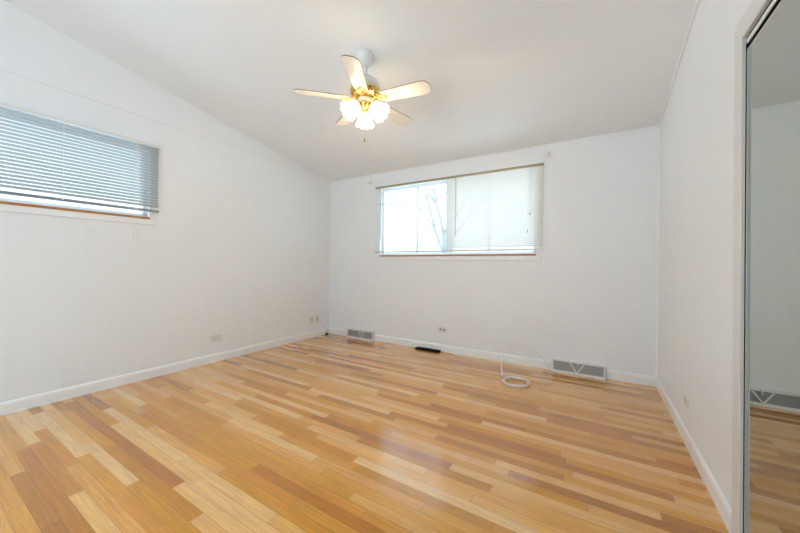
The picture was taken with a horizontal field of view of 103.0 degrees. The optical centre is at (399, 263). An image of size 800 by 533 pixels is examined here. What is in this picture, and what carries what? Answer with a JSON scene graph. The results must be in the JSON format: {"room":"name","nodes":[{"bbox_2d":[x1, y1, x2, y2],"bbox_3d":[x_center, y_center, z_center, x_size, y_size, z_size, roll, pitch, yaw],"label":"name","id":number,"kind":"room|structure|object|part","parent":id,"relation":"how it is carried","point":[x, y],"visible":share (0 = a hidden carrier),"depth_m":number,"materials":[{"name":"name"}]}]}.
{"room":"empty bedroom","nodes":[
{"label":"empty bedroom","id":0,"kind":"room"},
{"bbox_2d":[0,69,329,402],"bbox_3d":[-2.467,-0.550,2.979,0.120,3.270,5.226,0,0,32],"label":"wall","id":1,"kind":"structure","parent":0,"point":[237,247],"depth_m":3.10,"materials":[{"name":"white paint"}]},
{"bbox_2d":[0,114,154,224],"bbox_3d":[-2.966,-0.742,2.148,0.127,0.731,2.185,0,0,32],"label":"window","id":2,"kind":"structure","parent":1,"relation":"in","point":[8,205],"depth_m":2.59,"materials":[{"name":"plastic"}]},
{"bbox_2d":[0,102,159,251],"bbox_3d":[-2.896,-0.625,2.101,0.041,1.028,2.230,0,0,32],"label":"blind","id":3,"kind":"object","parent":2,"relation":"attached to","point":[5,107],"visible":1,"depth_m":2.55,"materials":[{"name":"white plastic"}]},
{"bbox_3d":[-2.651,-0.812,2.504,0.033,0.596,0.002,0,0,32],"label":"ladder cord","id":4,"kind":"part","parent":3,"relation":"part of","materials":[{"name":"white fabric"}]},
{"bbox_3d":[-2.900,-0.507,2.102,0.024,0.022,2.230,0,0,32],"label":"rail","id":5,"kind":"part","parent":3,"relation":"part of","materials":[{"name":"white plastic"}]},
{"bbox_3d":[-2.391,-0.618,2.896,0.004,0.973,0.002,0,0,32],"label":"lift cord","id":6,"kind":"part","parent":3,"relation":"part of","materials":[{"name":"white fabric"}]},
{"bbox_2d":[0,0,315,173],"bbox_3d":[-2.484,-1.760,2.813,0.009,0.772,4.669,0,0,32],"label":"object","id":7,"kind":"structure","parent":1,"relation":"attached to","point":[30,48],"depth_m":2.66,"materials":[{"name":"white paint"}]},
{"bbox_2d":[0,328,328,415],"bbox_3d":[-2.425,1.040,2.940,0.013,0.090,4.986,0,0,32],"label":"baseboard","id":8,"kind":"structure","parent":1,"relation":"attached to","point":[28,402],"depth_m":2.92,"materials":[{"name":"paint"}]},
{"bbox_2d":[211,334,221,341],"bbox_3d":[-2.051,0.828,3.553,0.007,0.074,0.118,0,0,32],"label":"wall outlet","id":9,"kind":"object","parent":1,"relation":"attached to","point":[218,337],"visible":1,"depth_m":3.55,"materials":[{"name":"plastic"}]},
{"bbox_2d":[310,316,313,323],"bbox_3d":[-1.313,0.835,4.749,0.012,0.114,0.070,0,0,32],"label":"wall jack","id":10,"kind":"object","parent":1,"relation":"attached to","point":[311,317],"visible":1,"depth_m":4.74,"materials":[{"name":"beige plastic"}]},
{"bbox_2d":[315,315,318,322],"bbox_3d":[-1.260,0.835,4.841,0.007,0.114,0.070,0,0,32],"label":"wall jack","id":11,"kind":"object","parent":1,"relation":"attached to","point":[316,316],"visible":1,"depth_m":4.83,"materials":[{"name":"beige plastic"}]},
{"bbox_2d":[4,0,695,181],"bbox_3d":[-0.390,-1.792,1.714,4.967,1.014,5.226,0,0,32],"label":"ceiling","id":12,"kind":"structure","parent":0,"point":[502,75],"depth_m":2.49,"materials":[{"name":"paint"}]},
{"bbox_2d":[294,48,430,141],"bbox_3d":[-0.239,-1.272,2.447,0.993,0.676,0.993,0,0,32],"label":"ceiling fan","id":13,"kind":"object","parent":12,"relation":"hanging from","point":[364,88],"visible":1,"depth_m":2.37,"materials":[{"name":"white metal"}]},
{"bbox_3d":[-0.588,-1.257,2.363,0.376,0.035,0.126,1,0,-13],"label":"fan blade","id":14,"kind":"part","parent":13,"relation":"part of","materials":[{"name":"beige wood"}]},
{"bbox_3d":[-0.440,-1.254,2.721,0.126,0.035,0.376,1,0,-31],"label":"fan blade","id":15,"kind":"part","parent":13,"relation":"part of","materials":[{"name":"beige wood"}]},
{"bbox_3d":[-0.375,-1.145,2.369,0.148,0.152,0.152,0,0,32],"label":"lamp shade","id":16,"kind":"part","parent":13,"relation":"part of","materials":[{"name":"white glass"}]},
{"bbox_3d":[-0.294,-1.255,2.111,0.126,0.035,0.376,1,0,5],"label":"fan blade","id":17,"kind":"part","parent":13,"relation":"part of","materials":[{"name":"beige wood"}]},
{"bbox_3d":[-0.286,-1.143,2.570,0.152,0.152,0.155,0,0,32],"label":"lamp shade","id":18,"kind":"part","parent":13,"relation":"part of","materials":[{"name":"white glass"}]},
{"bbox_3d":[-0.154,-1.143,2.381,0.152,0.152,0.145,1,0,-1],"label":"lamp shade","id":19,"kind":"part","parent":13,"relation":"part of","materials":[{"name":"white glass"}]},
{"bbox_3d":[-0.053,-1.251,2.691,0.126,0.035,0.376,0,0,41],"label":"fan blade","id":20,"kind":"part","parent":13,"relation":"part of","materials":[{"name":"beige wood"}]},
{"bbox_3d":[0.037,-1.251,2.313,0.376,0.035,0.126,0,0,23],"label":"fan blade","id":21,"kind":"part","parent":13,"relation":"part of","materials":[{"name":"beige wood"}]},
{"bbox_2d":[0,333,728,532],"bbox_3d":[-0.418,1.151,1.706,4.967,0.100,5.226,0,0,32],"label":"floor","id":22,"kind":"structure","parent":0,"point":[327,433],"depth_m":1.85,"materials":[{"name":"brown wood"}]},
{"bbox_2d":[415,347,440,352],"bbox_3d":[0.356,1.104,4.094,0.332,0.020,0.080,0,0,32],"label":"floor vent","id":23,"kind":"object","parent":22,"relation":"in","point":[417,348],"visible":1,"depth_m":4.07,"materials":[{"name":"black metal"}]},
{"bbox_2d":[501,344,549,386],"bbox_3d":[1.212,0.995,3.176,0.439,0.247,0.719,0,0,32],"label":"coaxial cable","id":24,"kind":"object","parent":22,"relation":"on","point":[505,377],"visible":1,"depth_m":3.05,"materials":[{"name":"white plastic"}]},
{"bbox_2d":[330,127,656,377],"bbox_3d":[0.662,-0.095,4.050,4.097,2.425,0.120,0,0,32],"label":"wall","id":25,"kind":"structure","parent":0,"point":[591,290],"depth_m":3.41,"materials":[{"name":"white paint"}]},
{"bbox_2d":[329,182,330,327],"bbox_3d":[-1.113,-0.144,5.063,0.012,2.315,0.012,0,0,32],"label":"trim","id":26,"kind":"structure","parent":25,"relation":"attached to","point":[330,182],"depth_m":5.07,"materials":[{"name":"white paint"}]},
{"bbox_2d":[346,328,374,340],"bbox_3d":[-0.587,1.042,4.704,0.492,0.130,0.055,0,0,32],"label":"air vent","id":27,"kind":"object","parent":25,"relation":"in","point":[351,332],"visible":1,"depth_m":4.68,"materials":[{"name":"grey metal"}]},
{"bbox_2d":[348,329,371,338],"bbox_3d":[-0.589,1.039,4.700,0.484,0.116,0.026,0,0,32],"label":"grille","id":28,"kind":"object","parent":27,"relation":"attached to","point":[352,333],"depth_m":4.69,"materials":[{"name":"grey metal"}]},
{"bbox_2d":[438,326,446,332],"bbox_3d":[0.538,0.837,4.043,0.118,0.074,0.007,0,0,32],"label":"wall outlet","id":29,"kind":"object","parent":25,"relation":"attached to","point":[440,329],"visible":1,"depth_m":4.04,"materials":[{"name":"plastic"}]},
{"bbox_2d":[378,181,540,259],"bbox_3d":[0.636,-0.556,4.059,2.164,1.024,0.127,0,0,32],"label":"window","id":30,"kind":"structure","parent":25,"relation":"in","point":[515,255],"depth_m":4.10,"materials":[{"name":"plastic"}]},
{"bbox_2d":[371,177,446,252],"bbox_3d":[0.082,-0.625,4.298,1.168,0.936,0.040,0,0,32],"label":"blind","id":31,"kind":"object","parent":30,"relation":"attached to","point":[442,178],"visible":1,"depth_m":4.26,"materials":[{"name":"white plastic"}]},
{"bbox_3d":[0.111,-0.162,4.283,1.095,0.010,0.024,0,0,32],"label":"rail","id":32,"kind":"part","parent":31,"relation":"part of","materials":[{"name":"white plastic"}]},
{"bbox_3d":[0.388,-0.615,4.116,0.002,0.900,0.029,0,0,32],"label":"ladder cord","id":33,"kind":"part","parent":31,"relation":"part of","materials":[{"name":"white fabric"}]},
{"bbox_2d":[446,163,543,251],"bbox_3d":[1.058,-0.618,3.699,1.117,0.935,0.040,0,0,32],"label":"blind","id":34,"kind":"object","parent":30,"relation":"attached to","point":[513,178],"visible":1,"depth_m":3.67,"materials":[{"name":"white plastic"}]},
{"bbox_3d":[1.056,-0.159,3.702,1.117,0.018,0.024,0,0,32],"label":"rail","id":35,"kind":"part","parent":34,"relation":"part of","materials":[{"name":"white plastic"}]},
{"bbox_2d":[329,328,655,386],"bbox_3d":[0.616,1.072,3.990,4.071,0.090,0.013,0,0,32],"label":"baseboard","id":36,"kind":"structure","parent":25,"relation":"attached to","point":[539,363],"depth_m":3.69,"materials":[{"name":"paint"}]},
{"bbox_2d":[331,125,657,182],"bbox_3d":[0.640,-1.283,3.999,4.097,0.013,0.007,0,0,32],"label":"trim","id":37,"kind":"structure","parent":25,"relation":"attached to","point":[656,125],"depth_m":3.58,"materials":[{"name":"white wood"}]},
{"bbox_2d":[543,151,548,157],"bbox_3d":[1.561,-1.161,3.391,0.054,0.056,0.077,0,0,32],"label":"curtain rod bracket","id":38,"kind":"object","parent":25,"relation":"attached to","point":[546,154],"visible":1,"depth_m":3.37,"materials":[{"name":"white metal"}]},
{"bbox_2d":[551,358,605,379],"bbox_3d":[1.805,1.062,3.235,0.478,0.128,0.055,0,0,32],"label":"air vent","id":39,"kind":"object","parent":25,"relation":"in","point":[591,370],"visible":1,"depth_m":3.22,"materials":[{"name":"grey metal"}]},
{"bbox_2d":[655,127,659,376],"bbox_3d":[2.365,-0.117,2.924,0.016,2.315,0.016,0,0,32],"label":"trim","id":40,"kind":"structure","parent":25,"relation":"attached to","point":[658,129],"depth_m":2.92,"materials":[{"name":"paint"}]},
{"bbox_2d":[658,0,770,508],"bbox_3d":[1.118,-0.522,0.777,0.100,3.270,5.226,0,0,32],"label":"wall","id":41,"kind":"structure","parent":0,"point":[696,150],"depth_m":1.73,"materials":[{"name":"white paint"}]},
{"bbox_2d":[658,0,699,127],"bbox_3d":[1.080,-1.692,0.810,0.014,0.849,4.986,0,0,32],"label":"trim","id":42,"kind":"structure","parent":41,"relation":"attached to","point":[697,1],"depth_m":2.16,"materials":[{"name":"paint"}]},
{"bbox_2d":[684,392,688,409],"bbox_3d":[1.790,0.856,1.992,0.007,0.074,0.118,0,0,32],"label":"wall outlet","id":43,"kind":"object","parent":41,"relation":"attached to","point":[686,398],"visible":1,"depth_m":1.98,"materials":[{"name":"plastic"}]},
{"bbox_2d":[656,377,731,532],"bbox_3d":[1.055,1.067,0.802,0.013,0.090,4.986,0,0,32],"label":"baseboard","id":44,"kind":"structure","parent":41,"relation":"attached to","point":[723,507],"depth_m":1.68,"materials":[{"name":"paint"}]},
{"bbox_2d":[731,0,780,532],"bbox_3d":[0.912,0.067,0.461,0.112,2.086,1.932,0,0,32],"label":"door frame","id":45,"kind":"structure","parent":41,"relation":"in","point":[755,7],"depth_m":1.25,"materials":[{"name":"paint"}]},
{"bbox_2d":[744,0,799,532],"bbox_3d":[1.108,0.132,0.836,0.022,1.943,0.927,0,0,32],"label":"mirror door","id":46,"kind":"structure","parent":45,"relation":"attached to","point":[772,294],"depth_m":1.04,"materials":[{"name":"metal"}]},
{"bbox_3d":[1.108,0.132,0.836,0.022,1.943,0.911,0,0,32],"label":"rail","id":47,"kind":"part","parent":46,"relation":"part of","materials":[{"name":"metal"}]},
{"label":"outside","id":48,"kind":"structure","parent":0,"visible":0},
{"bbox_3d":[-0.015,1.550,-0.004,80.000,0.100,80.000,0,0,32],"label":"ground","id":49,"kind":"structure","parent":48,"visible":0},
{"bbox_2d":[404,185,491,250],"bbox_3d":[1.124,-1.020,9.280,4.124,5.114,2.062,1,0,-40],"label":"bare tree","id":50,"kind":"object","parent":49,"relation":"on","point":[442,245],"visible":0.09,"depth_m":8.88,"materials":[{"name":"grey plant"}]}
]}

